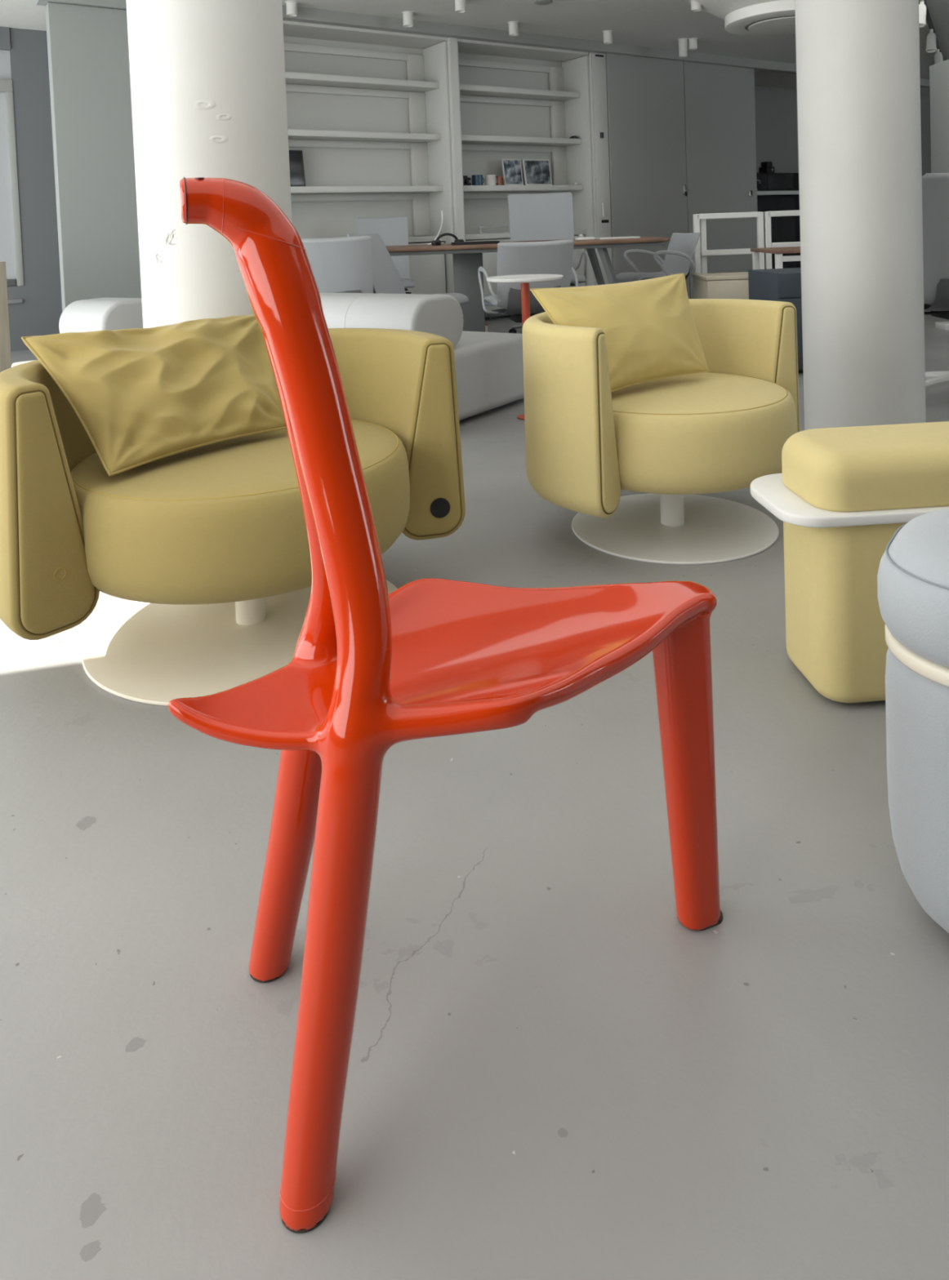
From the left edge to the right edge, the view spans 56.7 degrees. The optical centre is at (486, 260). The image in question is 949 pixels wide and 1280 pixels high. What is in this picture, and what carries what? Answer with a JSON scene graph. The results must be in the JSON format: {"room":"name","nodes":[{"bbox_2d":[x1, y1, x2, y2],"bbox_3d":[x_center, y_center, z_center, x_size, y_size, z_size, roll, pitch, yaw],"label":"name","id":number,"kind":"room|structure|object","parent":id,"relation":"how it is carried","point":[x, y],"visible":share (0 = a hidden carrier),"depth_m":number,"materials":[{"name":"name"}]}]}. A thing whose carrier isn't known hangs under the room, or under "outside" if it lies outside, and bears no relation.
{"room":"office lounge","nodes":[
{"label":"office lounge","id":0,"kind":"room"},
{"bbox_2d":[8,27,62,349],"bbox_3d":[-3.490,-0.618,7.689,1.100,2.680,0.140,-4,3,-34],"label":"wall","id":1,"kind":"structure","parent":0,"point":[28,55],"depth_m":7.40,"materials":[{"name":"grey paint"}]},
{"bbox_2d":[0,26,10,50],"bbox_3d":[-4.419,-1.810,7.029,1.050,0.180,0.160,-4,3,-34],"label":"trim","id":2,"kind":"structure","parent":1,"relation":"attached to","point":[4,31],"depth_m":7.24,"materials":[{"name":"grey paint"}]},
{"bbox_2d":[0,49,23,286],"bbox_3d":[-4.366,-0.741,7.051,1.050,1.958,0.090,-4,3,-34],"label":"window","id":3,"kind":"structure","parent":1,"relation":"in","point":[11,249],"depth_m":7.30,"materials":[{"name":"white glass"}]},
{"bbox_2d":[7,298,22,303],"bbox_3d":[-3.989,0.343,7.265,0.260,0.030,0.024,-4,3,-34],"label":"trim","id":4,"kind":"structure","parent":1,"relation":"attached to","point":[20,300],"depth_m":7.30,"materials":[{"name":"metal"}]},
{"bbox_2d":[7,285,27,351],"bbox_3d":[-4.340,0.507,7.130,1.050,0.540,0.140,-4,3,-34],"label":"sill","id":5,"kind":"structure","parent":1,"relation":"attached to","point":[16,311],"depth_m":7.33,"materials":[{"name":"grey paint"}]},
{"bbox_2d":[44,2,141,311],"bbox_3d":[-2.462,-0.514,6.316,1.143,2.505,0.130,-4,3,-34],"label":"wall","id":6,"kind":"structure","parent":0,"point":[88,51],"depth_m":6.06,"materials":[{"name":"grey paint"}]},
{"bbox_2d":[35,0,126,9],"bbox_3d":[-2.525,-1.852,6.235,1.198,0.172,0.160,-4,3,-34],"label":"trim","id":7,"kind":"structure","parent":6,"relation":"attached to","point":[113,4],"depth_m":6.03,"materials":[{"name":"grey paint"}]},
{"bbox_2d":[281,4,929,88],"bbox_3d":[2.036,-2.183,9.382,9.900,0.095,0.100,-4,3,-34],"label":"ceiling beam","id":8,"kind":"structure","parent":6,"relation":"attached to","point":[304,15],"depth_m":8.15,"materials":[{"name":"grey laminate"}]},
{"bbox_2d":[125,0,292,328],"bbox_3d":[-0.871,-0.519,2.772,0.466,2.680,0.467,-4,3,-34],"label":"concrete column","id":9,"kind":"structure","parent":0,"point":[207,78],"depth_m":2.57,"materials":[{"name":"white paint"}]},
{"bbox_2d":[283,35,565,317],"bbox_3d":[0.178,-0.796,8.783,6.410,2.680,0.120,-4,3,-34],"label":"wall","id":10,"kind":"structure","parent":0,"point":[322,166],"depth_m":7.94,"materials":[{"name":"white paint"}]},
{"bbox_2d":[282,20,588,62],"bbox_3d":[-0.738,-1.966,7.819,3.940,0.040,0.420,-4,3,-34],"label":"trim","id":11,"kind":"structure","parent":10,"relation":"attached to","point":[291,28],"depth_m":7.82,"materials":[{"name":"grey paint"}]},
{"bbox_2d":[446,37,464,241],"bbox_3d":[-0.376,-0.700,8.071,0.084,2.585,0.440,-4,3,-34],"label":"trim","id":12,"kind":"structure","parent":10,"relation":"attached to","point":[451,44],"depth_m":7.87,"materials":[{"name":"grey paint"}]},
{"bbox_2d":[0,310,948,1279],"bbox_3d":[3.826,0.575,5.924,17.100,0.100,13.500,-4,3,-34],"label":"floor","id":13,"kind":"structure","parent":0,"point":[552,1074],"depth_m":1.04,"materials":[{"name":"grey paint"}]},
{"bbox_2d":[0,261,11,372],"bbox_3d":[-2.974,0.424,4.671,0.645,0.800,0.430,-2,2,0],"label":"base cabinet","id":14,"kind":"object","parent":13,"relation":"on","point":[5,344],"visible":0.67,"depth_m":4.84,"materials":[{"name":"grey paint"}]},
{"bbox_2d":[58,297,142,333],"bbox_3d":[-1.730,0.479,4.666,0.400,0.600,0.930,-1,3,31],"label":"daybed","id":15,"kind":"object","parent":13,"relation":"on","point":[98,313],"visible":0.19,"depth_m":4.28,"materials":[{"name":"white fabric"}]},
{"bbox_2d":[0,328,465,706],"bbox_3d":[-0.576,0.524,2.052,1.037,0.632,0.824,-4,3,-32],"label":"swivel armchair","id":16,"kind":"object","parent":13,"relation":"on","point":[207,545],"visible":0.73,"depth_m":1.76,"materials":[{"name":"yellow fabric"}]},
{"bbox_2d":[21,314,286,476],"bbox_3d":[-0.698,0.284,1.997,0.577,0.271,0.318,-4,3,-38],"label":"cushion","id":17,"kind":"object","parent":16,"relation":"on","point":[140,396],"visible":0.92,"depth_m":1.94,"materials":[{"name":"yellow fabric"}]},
{"bbox_2d":[301,235,373,293],"bbox_3d":[-0.897,0.292,5.204,0.637,0.868,0.619,-2,2,-7],"label":"office chair","id":18,"kind":"object","parent":13,"relation":"on","point":[338,264],"visible":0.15,"depth_m":4.94,"materials":[{"name":"grey leather"}]},
{"bbox_2d":[284,41,453,294],"bbox_3d":[-1.288,-0.628,7.472,2.100,2.555,0.390,-4,3,-34],"label":"bookcase","id":19,"kind":"object","parent":13,"relation":"on","point":[427,73],"visible":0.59,"depth_m":7.89,"materials":[{"name":"grey paint"}]},
{"bbox_2d":[288,150,305,186],"bbox_3d":[-1.682,-0.760,7.255,0.360,0.308,0.057,-4,3,-34],"label":"picture frame","id":20,"kind":"object","parent":19,"relation":"on","point":[295,162],"visible":0.38,"depth_m":7.31,"materials":[{"name":"black plastic"}]},
{"bbox_2d":[408,235,445,242],"bbox_3d":[-1.289,-0.151,7.517,2.038,0.050,0.274,-4,3,-34],"label":"countertop","id":21,"kind":"structure","parent":19,"relation":"on","point":[418,238],"depth_m":7.85,"materials":[{"name":"grey paint"}]},
{"bbox_2d":[355,216,414,293],"bbox_3d":[-0.829,0.142,7.191,0.637,1.006,0.619,-2,2,-9],"label":"office chair","id":22,"kind":"object","parent":13,"relation":"on","point":[393,231],"visible":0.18,"depth_m":7.41,"materials":[{"name":"grey leather"}]},
{"bbox_2d":[346,232,468,305],"bbox_3d":[-0.447,0.266,5.282,0.676,0.881,0.637,-1,2,17],"label":"office chair","id":23,"kind":"object","parent":13,"relation":"on","point":[386,277],"visible":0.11,"depth_m":5.36,"materials":[{"name":"grey plastic"}]},
{"bbox_2d":[319,292,524,421],"bbox_3d":[-0.399,0.442,4.350,0.920,0.602,0.962,-1,3,34],"label":"sofa","id":24,"kind":"object","parent":13,"relation":"on","point":[489,366],"visible":0.38,"depth_m":3.98,"materials":[{"name":"white fabric"}]},
{"bbox_2d":[168,177,722,1233],"bbox_3d":[-0.021,0.381,1.008,0.657,0.960,0.338,-3,2,-21],"label":"dining chair","id":25,"kind":"object","parent":13,"relation":"on","point":[371,670],"visible":1,"depth_m":0.90,"materials":[{"name":"red paint"}]},
{"bbox_2d":[484,321,487,332],"bbox_3d":[-0.080,0.560,6.878,0.156,0.142,0.228,-2,2,-6],"label":"storage box","id":26,"kind":"object","parent":13,"relation":"on","point":[486,323],"visible":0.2,"depth_m":6.77,"materials":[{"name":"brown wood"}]},
{"bbox_2d":[486,274,563,419],"bbox_3d":[0.187,0.403,4.080,0.356,0.658,0.356,-4,3,-34],"label":"side table","id":27,"kind":"object","parent":13,"relation":"on","point":[524,279],"visible":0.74,"depth_m":4.05,"materials":[{"name":"red metal"}]},
{"bbox_2d":[457,42,595,311],"bbox_3d":[0.303,-0.729,8.549,1.572,2.555,0.390,-4,3,-34],"label":"bookcase","id":28,"kind":"object","parent":13,"relation":"on","point":[571,158],"depth_m":8.82,"materials":[{"name":"grey paint"}]},
{"bbox_2d":[462,175,471,185],"bbox_3d":[-0.196,-0.743,8.172,0.110,0.095,0.094,-4,3,-40],"label":"camera","id":29,"kind":"object","parent":28,"relation":"on","point":[466,181],"visible":0.69,"depth_m":8.14,"materials":[{"name":"black plastic"}]},
{"bbox_2d":[471,174,484,185],"bbox_3d":[-0.085,-0.753,8.263,0.116,0.100,0.104,-2,2,4],"label":"mug","id":30,"kind":"object","parent":28,"relation":"on","point":[477,180],"visible":0.81,"depth_m":8.22,"materials":[{"name":"blue ceramic"}]},
{"bbox_2d":[484,174,497,185],"bbox_3d":[0.039,-0.761,8.347,0.116,0.100,0.104,-2,2,4],"label":"mug","id":31,"kind":"object","parent":28,"relation":"on","point":[490,180],"visible":0.84,"depth_m":8.30,"materials":[{"name":"white ceramic"}]},
{"bbox_2d":[479,225,510,233],"bbox_3d":[0.141,-0.301,8.428,0.512,0.069,0.010,-4,3,-34],"label":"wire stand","id":32,"kind":"object","parent":28,"relation":"on","point":[507,231],"visible":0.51,"depth_m":8.37,"materials":[{"name":"metal"}]},
{"bbox_2d":[496,176,503,185],"bbox_3d":[0.128,-0.762,8.412,0.081,0.090,0.052,-4,3,-34],"label":"mug","id":33,"kind":"object","parent":28,"relation":"on","point":[500,182],"visible":0.9,"depth_m":8.38,"materials":[{"name":"orange ceramic"}]},
{"bbox_2d":[501,159,523,185],"bbox_3d":[0.248,-0.859,8.558,0.225,0.261,0.050,-4,3,-34],"label":"picture frame","id":34,"kind":"object","parent":28,"relation":"on","point":[511,168],"visible":0.84,"depth_m":8.55,"materials":[{"name":"grey paper"}]},
{"bbox_2d":[465,229,586,239],"bbox_3d":[0.302,-0.253,8.594,1.510,0.050,0.274,-4,3,-34],"label":"countertop","id":35,"kind":"structure","parent":28,"relation":"on","point":[495,235],"depth_m":8.27,"materials":[{"name":"grey paint"}]},
{"bbox_2d":[521,159,551,185],"bbox_3d":[0.500,-0.875,8.729,0.330,0.261,0.050,-4,3,-34],"label":"picture frame","id":36,"kind":"object","parent":28,"relation":"on","point":[535,171],"visible":0.88,"depth_m":8.72,"materials":[{"name":"grey paper"}]},
{"bbox_2d":[385,236,669,332],"bbox_3d":[-0.120,0.278,6.096,2.660,0.782,1.000,-2,2,0],"label":"desk","id":37,"kind":"object","parent":13,"relation":"on","point":[467,259],"visible":0.49,"depth_m":5.92,"materials":[{"name":"brown wood"}]},
{"bbox_2d":[427,210,442,244],"bbox_3d":[-0.370,-0.232,6.280,0.116,0.240,0.018,-2,2,0],"label":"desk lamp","id":38,"kind":"object","parent":37,"relation":"on","point":[441,211],"visible":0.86,"depth_m":6.28,"materials":[{"name":"silver metal"}]},
{"bbox_2d":[431,232,463,245],"bbox_3d":[-0.275,-0.151,6.138,0.238,0.082,0.068,-3,2,-23],"label":"headset","id":39,"kind":"object","parent":37,"relation":"on","point":[437,242],"visible":0.84,"depth_m":6.13,"materials":[{"name":"black plastic"}]},
{"bbox_2d":[450,240,499,244],"bbox_3d":[-0.083,-0.121,6.030,0.320,0.017,0.220,-2,2,-6],"label":"laptop","id":40,"kind":"object","parent":37,"relation":"on","point":[478,242],"visible":0.94,"depth_m":5.92,"materials":[{"name":"black plastic"}]},
{"bbox_2d":[510,240,552,242],"bbox_3d":[0.302,-0.122,5.780,0.280,0.010,0.140,-3,2,-11],"label":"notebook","id":41,"kind":"object","parent":37,"relation":"on","point":[548,240],"visible":0.36,"depth_m":5.74,"materials":[{"name":"white paper"}]},
{"bbox_2d":[574,234,595,239],"bbox_3d":[0.676,-0.163,6.059,0.120,0.042,0.080,-3,2,-11],"label":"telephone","id":42,"kind":"object","parent":37,"relation":"on","point":[580,236],"visible":1,"depth_m":6.03,"materials":[{"name":"plastic"}]},
{"bbox_2d":[594,235,639,239],"bbox_3d":[0.905,-0.158,6.130,0.280,0.010,0.200,-2,2,-6],"label":"paper stack","id":43,"kind":"object","parent":37,"relation":"on","point":[632,237],"visible":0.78,"depth_m":6.04,"materials":[{"name":"white paper"}]},
{"bbox_2d":[477,239,577,322],"bbox_3d":[0.227,0.290,4.965,0.637,0.809,0.618,-3,2,-10],"label":"office chair","id":44,"kind":"object","parent":13,"relation":"on","point":[547,257],"visible":0.49,"depth_m":4.72,"materials":[{"name":"grey plastic"}]},
{"bbox_2d":[507,191,586,333],"bbox_3d":[0.475,0.025,7.059,0.638,1.155,0.620,-2,2,-3],"label":"office chair","id":45,"kind":"object","parent":13,"relation":"on","point":[548,215],"visible":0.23,"depth_m":7.27,"materials":[{"name":"grey leather"}]},
{"bbox_2d":[615,232,700,282],"bbox_3d":[1.297,0.190,6.742,0.618,0.790,0.637,-3,2,-17],"label":"office chair","id":46,"kind":"object","parent":13,"relation":"on","point":[681,248],"visible":0.45,"depth_m":6.72,"materials":[{"name":"grey leather"}]},
{"bbox_2d":[521,298,799,564],"bbox_3d":[0.528,0.463,2.570,0.915,0.632,0.716,-4,3,-37],"label":"swivel armchair","id":47,"kind":"object","parent":13,"relation":"on","point":[671,440],"visible":0.88,"depth_m":2.31,"materials":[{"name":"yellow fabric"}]},
{"bbox_2d":[529,272,709,391],"bbox_3d":[0.416,0.205,2.573,0.533,0.300,0.237,-4,3,-34],"label":"cushion","id":48,"kind":"object","parent":47,"relation":"on","point":[648,326],"visible":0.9,"depth_m":2.51,"materials":[{"name":"yellow fabric"}]},
{"bbox_2d":[691,271,748,299],"bbox_3d":[1.839,0.336,6.693,0.440,0.462,0.456,-2,2,0],"label":"base cabinet","id":49,"kind":"object","parent":13,"relation":"on","point":[715,285],"visible":0.29,"depth_m":6.47,"materials":[{"name":"beige wood"}]},
{"bbox_2d":[692,209,799,273],"bbox_3d":[2.239,0.069,7.132,1.114,0.932,0.084,-2,2,0],"label":"metal rack","id":50,"kind":"object","parent":13,"relation":"on","point":[700,253],"visible":0.45,"depth_m":7.08,"materials":[{"name":"white metal"}]},
{"bbox_2d":[747,267,803,373],"bbox_3d":[1.884,0.340,5.144,0.550,0.575,0.416,-2,2,-7],"label":"storage cabinet","id":51,"kind":"object","parent":13,"relation":"on","point":[784,285],"visible":0.19,"depth_m":4.93,"materials":[{"name":"blue"}]},
{"bbox_2d":[750,246,800,269],"bbox_3d":[2.271,0.243,6.043,0.740,0.668,0.550,-2,2,0],"label":"desk","id":52,"kind":"object","parent":13,"relation":"on","point":[778,251],"visible":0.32,"depth_m":5.80,"materials":[{"name":"brown wood"}]},
{"bbox_2d":[755,173,800,269],"bbox_3d":[4.073,-0.456,11.984,2.200,1.460,0.480,-4,3,-34],"label":"shelving unit","id":53,"kind":"object","parent":13,"relation":"on","point":[775,191],"visible":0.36,"depth_m":11.68,"materials":[{"name":"black wood"}]},
{"bbox_2d":[758,161,774,173],"bbox_3d":[3.720,-1.237,11.681,0.160,0.150,0.147,-4,3,-34],"label":"coffee grinder","id":54,"kind":"object","parent":53,"relation":"on","point":[766,166],"visible":0.96,"depth_m":11.64,"materials":[{"name":"black plastic"}]},
{"bbox_2d":[756,190,799,195],"bbox_3d":[4.158,-0.913,11.815,2.200,0.050,0.115,-4,3,-34],"label":"shelf","id":55,"kind":"object","parent":53,"relation":"attached to","point":[759,192],"depth_m":11.54,"materials":[{"name":"grey paint"}]},
{"bbox_2d":[750,421,948,702],"bbox_3d":[0.895,0.567,1.715,0.732,0.466,0.278,-2,2,-4],"label":"ottoman","id":56,"kind":"object","parent":13,"relation":"on","point":[841,495],"visible":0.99,"depth_m":1.58,"materials":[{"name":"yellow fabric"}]},
{"bbox_2d":[750,473,948,528],"bbox_3d":[0.890,0.446,1.710,0.732,0.020,0.278,-2,2,-4],"label":"shelf","id":57,"kind":"object","parent":56,"relation":"attached to","point":[785,502],"depth_m":1.58,"materials":[{"name":"white plastic"}]},
{"bbox_2d":[781,421,948,511],"bbox_3d":[0.914,0.385,1.710,0.660,0.104,0.250,-2,2,-4],"label":"seat cushion","id":58,"kind":"object","parent":56,"relation":"on","point":[900,467],"depth_m":1.59,"materials":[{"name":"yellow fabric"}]},
{"bbox_2d":[876,508,948,933],"bbox_3d":[0.777,0.583,1.027,0.574,0.489,0.314,-1,3,35],"label":"pouf","id":59,"kind":"object","parent":13,"relation":"on","point":[913,575],"visible":1,"depth_m":1.05,"materials":[{"name":"grey fabric"}]},
{"bbox_2d":[876,508,948,667],"bbox_3d":[0.771,0.403,1.020,0.574,0.128,0.314,-1,3,35],"label":"seat cushion","id":60,"kind":"object","parent":59,"relation":"on","point":[913,575],"depth_m":1.06,"materials":[{"name":"grey fabric"}]},
{"bbox_2d":[921,173,948,388],"bbox_3d":[2.213,0.128,4.101,0.637,1.056,0.619,-2,2,3],"label":"office chair","id":61,"kind":"object","parent":13,"relation":"on","point":[935,186],"visible":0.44,"depth_m":3.88,"materials":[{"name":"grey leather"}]},
{"bbox_2d":[928,59,948,173],"bbox_3d":[4.610,-0.619,7.288,1.600,2.120,0.500,-2,2,0],"label":"block","id":62,"kind":"object","parent":13,"relation":"on","point":[939,72],"visible":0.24,"depth_m":7.36,"materials":[{"name":"grey paint"}]},
{"bbox_2d":[934,321,948,329],"bbox_3d":[4.189,-0.092,6.573,1.620,1.155,0.150,-2,2,0],"label":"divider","id":63,"kind":"object","parent":13,"relation":"on","point":[940,325],"visible":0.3,"depth_m":6.58,"materials":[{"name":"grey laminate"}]},
{"bbox_2d":[0,0,948,101],"bbox_3d":[3.722,-2.250,5.812,17.100,0.200,13.500,-4,3,-34],"label":"ceiling","id":64,"kind":"structure","parent":0,"point":[656,24],"depth_m":7.75,"materials":[{"name":"paint"}]},
{"bbox_2d":[284,0,297,17],"bbox_3d":[-1.510,-1.947,6.800,0.100,0.100,0.100,-4,3,-34],"label":"recessed light","id":65,"kind":"object","parent":64,"relation":"in","point":[291,6],"visible":1,"depth_m":6.76,"materials":[{"name":"white metal"}]},
{"bbox_2d":[401,11,413,26],"bbox_3d":[-0.652,-1.992,7.261,0.100,0.110,0.100,-4,3,-34],"label":"recessed light","id":66,"kind":"object","parent":64,"relation":"in","point":[407,16],"visible":1,"depth_m":7.23,"materials":[{"name":"white metal"}]},
{"bbox_2d":[454,0,466,13],"bbox_3d":[-0.208,-1.998,6.873,0.100,0.100,0.100,-4,3,-34],"label":"recessed light","id":67,"kind":"object","parent":64,"relation":"in","point":[460,5],"visible":1,"depth_m":6.84,"materials":[{"name":"white metal"}]},
{"bbox_2d":[507,21,518,35],"bbox_3d":[0.234,-2.044,7.752,0.100,0.110,0.100,-4,3,-34],"label":"recessed light","id":68,"kind":"object","parent":64,"relation":"in","point":[513,25],"visible":1,"depth_m":7.72,"materials":[{"name":"white metal"}]},
{"bbox_2d":[533,0,552,4],"bbox_3d":[0.454,-2.072,7.067,0.150,0.016,0.150,-4,3,-34],"label":"smoke detector","id":69,"kind":"object","parent":64,"relation":"attached to","point":[538,2],"visible":1,"depth_m":7.04,"materials":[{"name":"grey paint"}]},
{"bbox_2d":[602,30,613,44],"bbox_3d":[1.136,-2.097,8.254,0.100,0.110,0.100,-4,3,-34],"label":"recessed light","id":70,"kind":"object","parent":64,"relation":"in","point":[607,34],"visible":1,"depth_m":8.22,"materials":[{"name":"white metal"}]},
{"bbox_2d":[677,38,687,57],"bbox_3d":[1.951,-2.117,8.745,0.100,0.170,0.100,-4,3,-34],"label":"recessed light","id":71,"kind":"object","parent":64,"relation":"in","point":[682,42],"visible":1,"depth_m":8.71,"materials":[{"name":"white metal"}]},
{"bbox_2d":[687,38,697,49],"bbox_3d":[2.052,-2.156,8.753,0.100,0.100,0.100,-4,3,-34],"label":"recessed light","id":72,"kind":"object","parent":64,"relation":"in","point":[692,42],"visible":1,"depth_m":8.72,"materials":[{"name":"white metal"}]},
{"bbox_2d":[690,0,701,11],"bbox_3d":[1.697,-2.078,7.124,0.100,0.100,0.100,-4,3,-34],"label":"recessed light","id":73,"kind":"object","parent":64,"relation":"in","point":[695,6],"visible":0.97,"depth_m":7.09,"materials":[{"name":"white metal"}]},
{"bbox_2d":[688,0,795,35],"bbox_3d":[2.358,-2.005,6.979,1.480,0.282,1.480,-4,3,-34],"label":"ceiling lamp","id":74,"kind":"object","parent":64,"relation":"attached to","point":[741,17],"visible":0.65,"depth_m":6.84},
{"bbox_2d":[924,0,943,61],"bbox_3d":[4.995,-2.341,9.730,0.036,0.024,7.352,-1,3,30],"label":"track","id":75,"kind":"object","parent":64,"relation":"attached to","point":[928,20],"visible":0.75,"depth_m":8.30,"materials":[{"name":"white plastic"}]},
{"bbox_2d":[918,0,926,27],"bbox_3d":[3.622,-2.069,7.352,0.119,0.228,0.096,-4,3,-34],"label":"track spotlight","id":76,"kind":"object","parent":75,"relation":"attached to","point":[922,7],"visible":0.59,"depth_m":7.32,"materials":[{"name":"white metal"}]},
{"bbox_2d":[925,28,936,53],"bbox_3d":[4.325,-2.143,8.556,0.096,0.228,0.119,-1,3,33],"label":"track spotlight","id":77,"kind":"object","parent":75,"relation":"attached to","point":[931,46],"visible":1,"depth_m":8.53,"materials":[{"name":"white metal"}]},
{"bbox_2d":[933,48,942,63],"bbox_3d":[4.956,-2.209,9.635,0.096,0.228,0.119,-2,2,10],"label":"track spotlight","id":78,"kind":"object","parent":75,"relation":"attached to","point":[938,58],"visible":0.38,"depth_m":9.62,"materials":[{"name":"white metal"}]},
{"bbox_2d":[564,52,601,285],"bbox_3d":[1.039,-0.790,9.031,0.188,2.585,0.435,-4,3,-34],"label":"wall panel","id":79,"kind":"object","parent":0,"point":[589,55],"visible":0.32,"depth_m":8.80,"materials":[{"name":"grey paint"}]},
{"bbox_2d":[591,53,612,284],"bbox_3d":[1.173,-0.785,8.834,0.176,2.580,0.040,-4,3,-34],"label":"panel","id":80,"kind":"object","parent":79,"relation":"attached to","point":[598,60],"visible":0.88,"depth_m":8.82,"materials":[{"name":"grey paint"}]},
{"bbox_2d":[605,53,689,298],"bbox_3d":[1.700,-0.861,9.199,1.090,2.645,0.067,-4,3,-34],"label":"door","id":81,"kind":"structure","parent":79,"relation":"attached to","point":[645,96],"depth_m":9.15,"materials":[{"name":"grey laminate"}]},
{"bbox_2d":[754,84,930,176],"bbox_3d":[5.162,-1.150,13.087,6.690,2.680,0.100,-4,3,-34],"label":"wall","id":82,"kind":"structure","parent":0,"point":[775,108],"depth_m":12.31,"materials":[{"name":"grey paint"}]},
{"bbox_2d":[794,0,925,430],"bbox_3d":[1.498,-0.637,3.555,0.458,2.680,0.458,-4,3,-34],"label":"column","id":83,"kind":"structure","parent":0,"point":[858,72],"depth_m":3.38,"materials":[{"name":"white paint"}]},
{"bbox_3d":[2.777,-0.967,10.687,0.040,2.680,1.200,-4,3,-34],"label":"wall pier","id":84,"kind":"object","parent":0,"visible":0},
{"bbox_2d":[683,61,756,298],"bbox_3d":[2.632,-0.920,9.830,1.145,2.645,0.067,-4,3,-34],"label":"door","id":85,"kind":"structure","parent":84,"relation":"attached to","point":[719,113],"depth_m":9.81,"materials":[{"name":"grey laminate"}]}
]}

